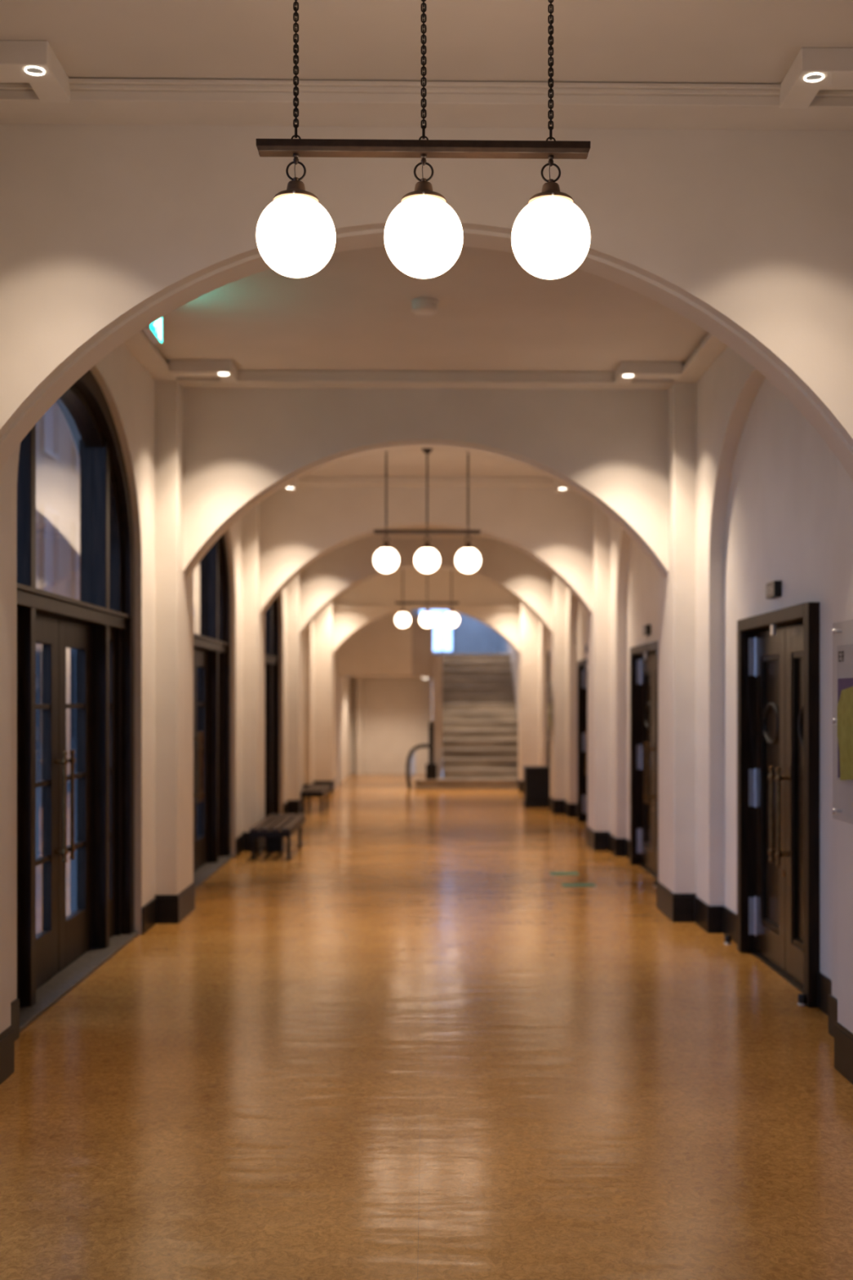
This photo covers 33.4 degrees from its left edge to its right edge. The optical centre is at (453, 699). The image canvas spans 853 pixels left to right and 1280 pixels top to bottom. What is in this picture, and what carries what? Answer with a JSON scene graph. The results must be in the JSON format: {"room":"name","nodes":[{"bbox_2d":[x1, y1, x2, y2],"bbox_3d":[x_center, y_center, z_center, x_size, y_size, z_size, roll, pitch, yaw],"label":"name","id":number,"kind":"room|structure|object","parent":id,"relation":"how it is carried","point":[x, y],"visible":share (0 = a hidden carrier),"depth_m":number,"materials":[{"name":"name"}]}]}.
{"room":"school corridor","nodes":[
{"label":"school corridor","id":0,"kind":"room"},
{"bbox_2d":[10,330,313,1002],"bbox_3d":[-2.292,-0.377,10.374,0.616,3.954,28.624,0,0,-1],"label":"wall","id":1,"kind":"structure","parent":0,"point":[126,377],"depth_m":9.80,"materials":[{"name":"paint"}]},
{"bbox_2d":[16,369,138,1032],"bbox_3d":[-2.238,-0.177,8.208,0.250,3.562,2.949,0,0,-1],"label":"door","id":2,"kind":"structure","parent":1,"relation":"in","point":[75,561],"depth_m":8.48,"materials":[{"name":"brown wood"}]},
{"bbox_2d":[10,782,314,1041],"bbox_3d":[-2.189,1.508,10.498,0.119,0.185,27.921,0,0,-1],"label":"baseboard","id":3,"kind":"structure","parent":1,"relation":"attached to","point":[148,911],"depth_m":9.82,"materials":[{"name":"black wood"}]},
{"bbox_2d":[193,532,234,888],"bbox_3d":[-2.329,-0.177,12.979,0.250,3.562,2.949,0,0,-1],"label":"door","id":4,"kind":"structure","parent":1,"relation":"in","point":[211,578],"depth_m":13.79,"materials":[{"name":"brown wood"}]},
{"bbox_2d":[264,595,279,817],"bbox_3d":[-2.422,-0.177,17.792,0.250,3.562,2.949,0,0,-1],"label":"door","id":5,"kind":"structure","parent":1,"relation":"in","point":[272,624],"depth_m":18.76,"materials":[{"name":"brown wood"}]},
{"bbox_2d":[334,649,350,788],"bbox_3d":[-2.465,-0.591,27.852,0.591,4.382,5.426,0,0,-1],"label":"wall","id":6,"kind":"structure","parent":0,"point":[344,682],"depth_m":27.39,"materials":[{"name":"paint"}]},
{"bbox_2d":[356,675,362,774],"bbox_3d":[-2.020,0.539,30.469,0.122,2.122,0.209,0,0,-1],"label":"wall","id":7,"kind":"structure","parent":0,"point":[359,678],"depth_m":30.36,"materials":[{"name":"paint"}]},
{"bbox_2d":[337,608,412,675],"bbox_3d":[-1.758,-1.614,26.508,1.955,2.337,0.626,0,0,-1],"label":"wall header","id":8,"kind":"structure","parent":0,"point":[381,647],"depth_m":26.20,"materials":[{"name":"paint"}]},
{"bbox_2d":[350,675,431,773],"bbox_3d":[-1.350,0.539,30.795,1.753,2.122,0.417,0,0,-1],"label":"wall","id":9,"kind":"structure","parent":0,"point":[397,710],"depth_m":30.59,"materials":[{"name":"paint"}]},
{"bbox_2d":[411,615,432,675],"bbox_3d":[-0.586,-0.998,26.531,0.390,1.106,0.626,0,0,-1],"label":"wall","id":10,"kind":"structure","parent":0,"point":[421,636],"depth_m":26.21,"materials":[{"name":"paint"}]},
{"bbox_2d":[155,370,696,924],"bbox_3d":[-0.203,-0.377,10.554,4.452,3.955,0.764,0,0,-1],"label":"wall","id":11,"kind":"structure","parent":0,"point":[222,449],"depth_m":10.41,"materials":[{"name":"paint"}]},
{"bbox_2d":[242,476,609,851],"bbox_3d":[-0.295,-0.377,15.367,4.452,3.955,0.764,0,0,-1],"label":"wall","id":12,"kind":"structure","parent":0,"point":[286,532],"depth_m":15.22,"materials":[{"name":"paint"}]},
{"bbox_2d":[286,533,565,814],"bbox_3d":[-0.387,-0.377,20.151,4.452,3.955,0.764,0,0,-1],"label":"wall","id":13,"kind":"structure","parent":0,"point":[350,564],"depth_m":20.01,"materials":[{"name":"paint"}]},
{"bbox_2d":[313,567,538,792],"bbox_3d":[-0.477,-0.377,24.836,4.452,3.955,0.745,0,0,-1],"label":"wall","id":14,"kind":"structure","parent":0,"point":[373,598],"depth_m":24.70,"materials":[{"name":"paint"}]},
{"bbox_2d":[0,773,852,1279],"bbox_3d":[-0.266,1.750,13.849,4.869,0.300,36.293,0,0,-1],"label":"floor","id":15,"kind":"structure","parent":0,"point":[397,1046],"depth_m":5.87,"materials":[{"name":"brown wood"}]},
{"bbox_2d":[264,836,284,852],"bbox_3d":[-1.892,1.518,15.026,0.190,0.165,0.250,0,0,-1],"label":"box","id":16,"kind":"object","parent":15,"relation":"on","point":[272,844],"visible":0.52,"depth_m":14.91,"materials":[{"name":"black paint"}]},
{"bbox_2d":[248,813,306,859],"bbox_3d":[-1.847,1.440,15.044,0.409,0.320,1.843,0,0,-1],"label":"slatted bench","id":17,"kind":"object","parent":15,"relation":"on","point":[289,824],"visible":0.93,"depth_m":14.39,"materials":[{"name":"brown wood"}]},
{"bbox_2d":[300,784,330,813],"bbox_3d":[-2.005,1.440,20.729,0.312,0.320,1.600,0,0,-1],"label":"slatted bench","id":18,"kind":"object","parent":15,"relation":"on","point":[312,790],"visible":1,"depth_m":20.07,"materials":[{"name":"brown wood"}]},
{"bbox_2d":[413,653,518,789],"bbox_3d":[0.223,0.322,28.236,1.977,2.556,5.507,0,0,-1],"label":"staircase","id":19,"kind":"structure","parent":15,"relation":"on","point":[480,731],"depth_m":27.30,"materials":[{"name":"stone"}]},
{"bbox_2d":[405,720,436,788],"bbox_3d":[-0.583,0.991,25.607,0.556,1.223,0.200,0,0,-1],"label":"stair railing","id":20,"kind":"object","parent":19,"relation":"attached to","point":[431,767],"visible":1,"depth_m":25.56,"materials":[{"name":"black metal"}]},
{"bbox_2d":[522,765,550,808],"bbox_3d":[1.274,1.300,21.314,0.461,0.600,0.516,0,0,-1],"label":"pedestal","id":21,"kind":"object","parent":15,"relation":"on","point":[536,779],"visible":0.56,"depth_m":21.07,"materials":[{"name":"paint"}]},
{"bbox_2d":[549,871,579,875],"bbox_3d":[1.017,1.599,13.085,0.261,0.001,0.220,0,0,-1],"label":"tape","id":22,"kind":"object","parent":15,"relation":"on","point":[550,873],"visible":1,"depth_m":13.06,"materials":[{"name":"plastic"}]},
{"bbox_2d":[560,883,596,886],"bbox_3d":[1.077,1.599,12.279,0.289,0.001,0.220,0,0,-1],"label":"tape","id":23,"kind":"object","parent":15,"relation":"on","point":[562,884],"visible":1,"depth_m":12.25,"materials":[{"name":"plastic"}]},
{"bbox_2d":[724,934,732,944],"bbox_3d":[1.797,1.571,9.322,0.052,0.058,0.052,0,0,-1],"label":"door stop","id":24,"kind":"object","parent":15,"relation":"on","point":[727,937],"visible":1,"depth_m":9.30,"materials":[{"name":"rubber"}]},
{"bbox_2d":[797,993,806,1005],"bbox_3d":[1.826,1.571,7.452,0.052,0.058,0.052,0,0,-1],"label":"door stop","id":25,"kind":"object","parent":15,"relation":"on","point":[802,997],"visible":1,"depth_m":7.43,"materials":[{"name":"rubber"}]},
{"bbox_2d":[0,78,852,1084],"bbox_3d":[-0.111,-0.377,5.783,4.452,3.955,0.764,0,0,-1],"label":"wall","id":26,"kind":"structure","parent":0,"point":[124,203],"depth_m":5.66,"materials":[{"name":"paint"}]},
{"bbox_2d":[0,0,852,529],"bbox_3d":[-0.199,-2.480,10.371,4.869,0.250,29.337,0,0,-1],"label":"ceiling","id":27,"kind":"structure","parent":0,"point":[355,313],"depth_m":5.36,"materials":[{"name":"paint"}]},
{"bbox_2d":[0,40,70,102],"bbox_3d":[-1.669,-2.309,5.238,0.431,0.092,0.327,0,0,-1],"label":"recessed ceiling light","id":28,"kind":"object","parent":27,"relation":"attached to","point":[35,63],"visible":1,"depth_m":5.13,"materials":[{"name":"white paint"}]},
{"bbox_2d":[142,317,161,343],"bbox_3d":[-1.734,-2.222,8.176,0.054,0.265,0.340,0,0,-1],"label":"exit sign","id":29,"kind":"object","parent":27,"relation":"hanging from","point":[153,331],"visible":0.46,"depth_m":8.19,"materials":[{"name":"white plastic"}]},
{"bbox_2d":[168,360,237,382],"bbox_3d":[-1.761,-2.309,10.009,0.431,0.092,0.327,0,0,-1],"label":"box","id":30,"kind":"object","parent":27,"relation":"attached to","point":[225,370],"visible":1,"depth_m":9.85,"materials":[{"name":"white paint"}]},
{"bbox_2d":[280,479,297,491],"bbox_3d":[-1.853,-2.271,14.822,0.431,0.168,0.327,0,0,-1],"label":"ceiling light","id":31,"kind":"object","parent":27,"relation":"attached to","point":[293,486],"visible":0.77,"depth_m":14.73,"materials":[{"name":"white paint"}]},
{"bbox_2d":[255,0,591,279],"bbox_3d":[-0.090,-1.808,4.242,0.997,1.094,0.236,0,0,-1],"label":"globe pendant lamp","id":32,"kind":"object","parent":27,"relation":"hanging from","point":[295,234],"visible":1,"depth_m":4.19,"materials":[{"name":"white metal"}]},
{"bbox_2d":[410,297,439,315],"bbox_3d":[-0.172,-2.322,8.415,0.166,0.066,0.166,0,0,-1],"label":"smoke detector","id":33,"kind":"object","parent":27,"relation":"attached to","point":[420,306],"visible":1,"depth_m":8.36,"materials":[{"name":"white plastic"}]},
{"bbox_2d":[395,568,458,627],"bbox_3d":[-0.415,-1.741,22.186,0.997,1.227,0.236,0,0,-1],"label":"globe pendant lamp","id":34,"kind":"object","parent":27,"relation":"hanging from","point":[402,619],"visible":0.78,"depth_m":22.13,"materials":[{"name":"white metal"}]},
{"bbox_2d":[373,448,480,573],"bbox_3d":[-0.247,-1.766,13.214,0.997,1.176,0.236,0,0,-1],"label":"globe pendant lamp","id":35,"kind":"object","parent":27,"relation":"hanging from","point":[386,560],"visible":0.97,"depth_m":13.16,"materials":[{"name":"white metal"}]},
{"bbox_2d":[554,479,572,492],"bbox_3d":[1.283,-2.271,14.882,0.431,0.168,0.327,0,0,-1],"label":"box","id":36,"kind":"object","parent":27,"relation":"attached to","point":[558,486],"visible":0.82,"depth_m":14.79,"materials":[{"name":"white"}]},
{"bbox_2d":[614,361,682,384],"bbox_3d":[1.375,-2.309,10.069,0.431,0.092,0.327,0,0,-1],"label":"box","id":37,"kind":"object","parent":27,"relation":"attached to","point":[626,371],"visible":1,"depth_m":9.91,"materials":[{"name":"white paint"}]},
{"bbox_2d":[779,47,852,108],"bbox_3d":[1.467,-2.309,5.298,0.431,0.092,0.327,0,0,-1],"label":"recessed ceiling light","id":38,"kind":"object","parent":27,"relation":"attached to","point":[813,69],"visible":1,"depth_m":5.18,"materials":[{"name":"white paint"}]},
{"bbox_2d":[431,654,442,777],"bbox_3d":[-0.337,0.390,28.240,0.174,2.421,4.174,0,0,-1],"label":"wall","id":39,"kind":"structure","parent":0,"point":[437,677],"depth_m":26.15,"materials":[{"name":"paint"}]},
{"bbox_2d":[415,608,498,654],"bbox_3d":[0.286,-1.652,34.931,2.539,2.261,0.556,0,0,-1],"label":"wall","id":40,"kind":"structure","parent":0,"point":[472,636],"depth_m":34.65,"materials":[{"name":"paint"}]},
{"bbox_2d":[417,608,454,653],"bbox_3d":[-0.437,-1.701,34.917,0.897,1.120,0.080,0,0,-1],"label":"window","id":41,"kind":"structure","parent":40,"relation":"in","point":[453,628],"depth_m":34.88,"materials":[{"name":"paint"}]},
{"bbox_2d":[498,333,837,999],"bbox_3d":[1.776,-0.591,15.758,0.643,4.382,39.232,0,0,-1],"label":"wall","id":42,"kind":"structure","parent":0,"point":[766,479],"depth_m":9.50,"materials":[{"name":"paint"}]},
{"bbox_2d":[546,649,550,765],"bbox_3d":[1.777,0.381,22.576,0.449,2.446,1.781,0,0,-1],"label":"door","id":43,"kind":"structure","parent":42,"relation":"in","point":[548,651],"depth_m":23.33,"materials":[{"name":"brown wood"}]},
{"bbox_2d":[547,681,554,742],"bbox_3d":[1.375,0.167,20.183,0.044,0.842,0.630,0,0,-1],"label":"board","id":44,"kind":"object","parent":42,"relation":"attached to","point":[549,710],"visible":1,"depth_m":20.14,"materials":[{"name":"purple"}]},
{"bbox_2d":[577,658,587,825],"bbox_3d":[1.867,0.528,17.874,0.449,2.148,1.781,0,0,-1],"label":"door","id":45,"kind":"structure","parent":42,"relation":"in","point":[582,665],"depth_m":18.62,"materials":[{"name":"brown wood"}]},
{"bbox_2d":[630,640,657,879],"bbox_3d":[1.960,0.528,13.041,0.449,2.148,1.781,0,0,-1],"label":"door","id":46,"kind":"structure","parent":42,"relation":"in","point":[644,657],"depth_m":13.62,"materials":[{"name":"brown wood"}]},
{"bbox_2d":[643,624,651,635],"bbox_3d":[1.772,-0.640,13.058,0.045,0.090,0.209,0,0,-1],"label":"plaque","id":47,"kind":"object","parent":42,"relation":"attached to","point":[647,628],"visible":1,"depth_m":12.96,"materials":[{"name":"black paint"}]},
{"bbox_2d":[564,800,837,1037],"bbox_3d":[1.785,1.508,10.575,0.119,0.185,27.921,0,0,-1],"label":"baseboard","id":48,"kind":"structure","parent":42,"relation":"attached to","point":[713,919],"depth_m":9.75,"materials":[{"name":"black wood"}]},
{"bbox_2d":[766,580,782,599],"bbox_3d":[1.864,-0.640,8.287,0.045,0.090,0.209,0,0,-1],"label":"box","id":49,"kind":"object","parent":42,"relation":"attached to","point":[774,588],"visible":1,"depth_m":8.20,"materials":[{"name":"black paint"}]},
{"bbox_2d":[737,602,819,1007],"bbox_3d":[2.052,0.528,8.249,0.449,2.148,1.781,0,0,-1],"label":"door","id":50,"kind":"structure","parent":42,"relation":"in","point":[778,651],"depth_m":8.29,"materials":[{"name":"brown wood"}]},
{"bbox_2d":[831,619,852,822],"bbox_3d":[1.651,0.090,5.815,0.044,0.842,0.630,0,0,-1],"label":"board","id":51,"kind":"object","parent":42,"relation":"attached to","point":[845,652],"visible":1,"depth_m":5.97,"materials":[{"name":"purple"}]},
{"bbox_3d":[-0.882,-0.835,30.734,0.042,0.626,7.791,0,0,-1],"label":"wall","id":52,"kind":"structure","parent":0,"visible":0},
{"bbox_2d":[412,608,415,615],"bbox_3d":[-0.882,-1.687,30.734,0.040,1.078,7.791,0,0,-1],"label":"window","id":53,"kind":"structure","parent":52,"relation":"in","point":[413,610],"depth_m":32.15,"materials":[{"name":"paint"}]},
{"bbox_3d":[-1.609,-0.548,28.911,2.344,0.052,4.174,0,0,-1],"label":"ceiling","id":54,"kind":"structure","parent":0,"visible":0},
{"bbox_2d":[420,675,429,678],"bbox_3d":[-0.555,-0.467,27.471,0.180,0.110,0.180,0,0,-1],"label":"recessed light","id":55,"kind":"object","parent":54,"relation":"in","point":[421,677],"visible":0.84,"depth_m":27.40,"materials":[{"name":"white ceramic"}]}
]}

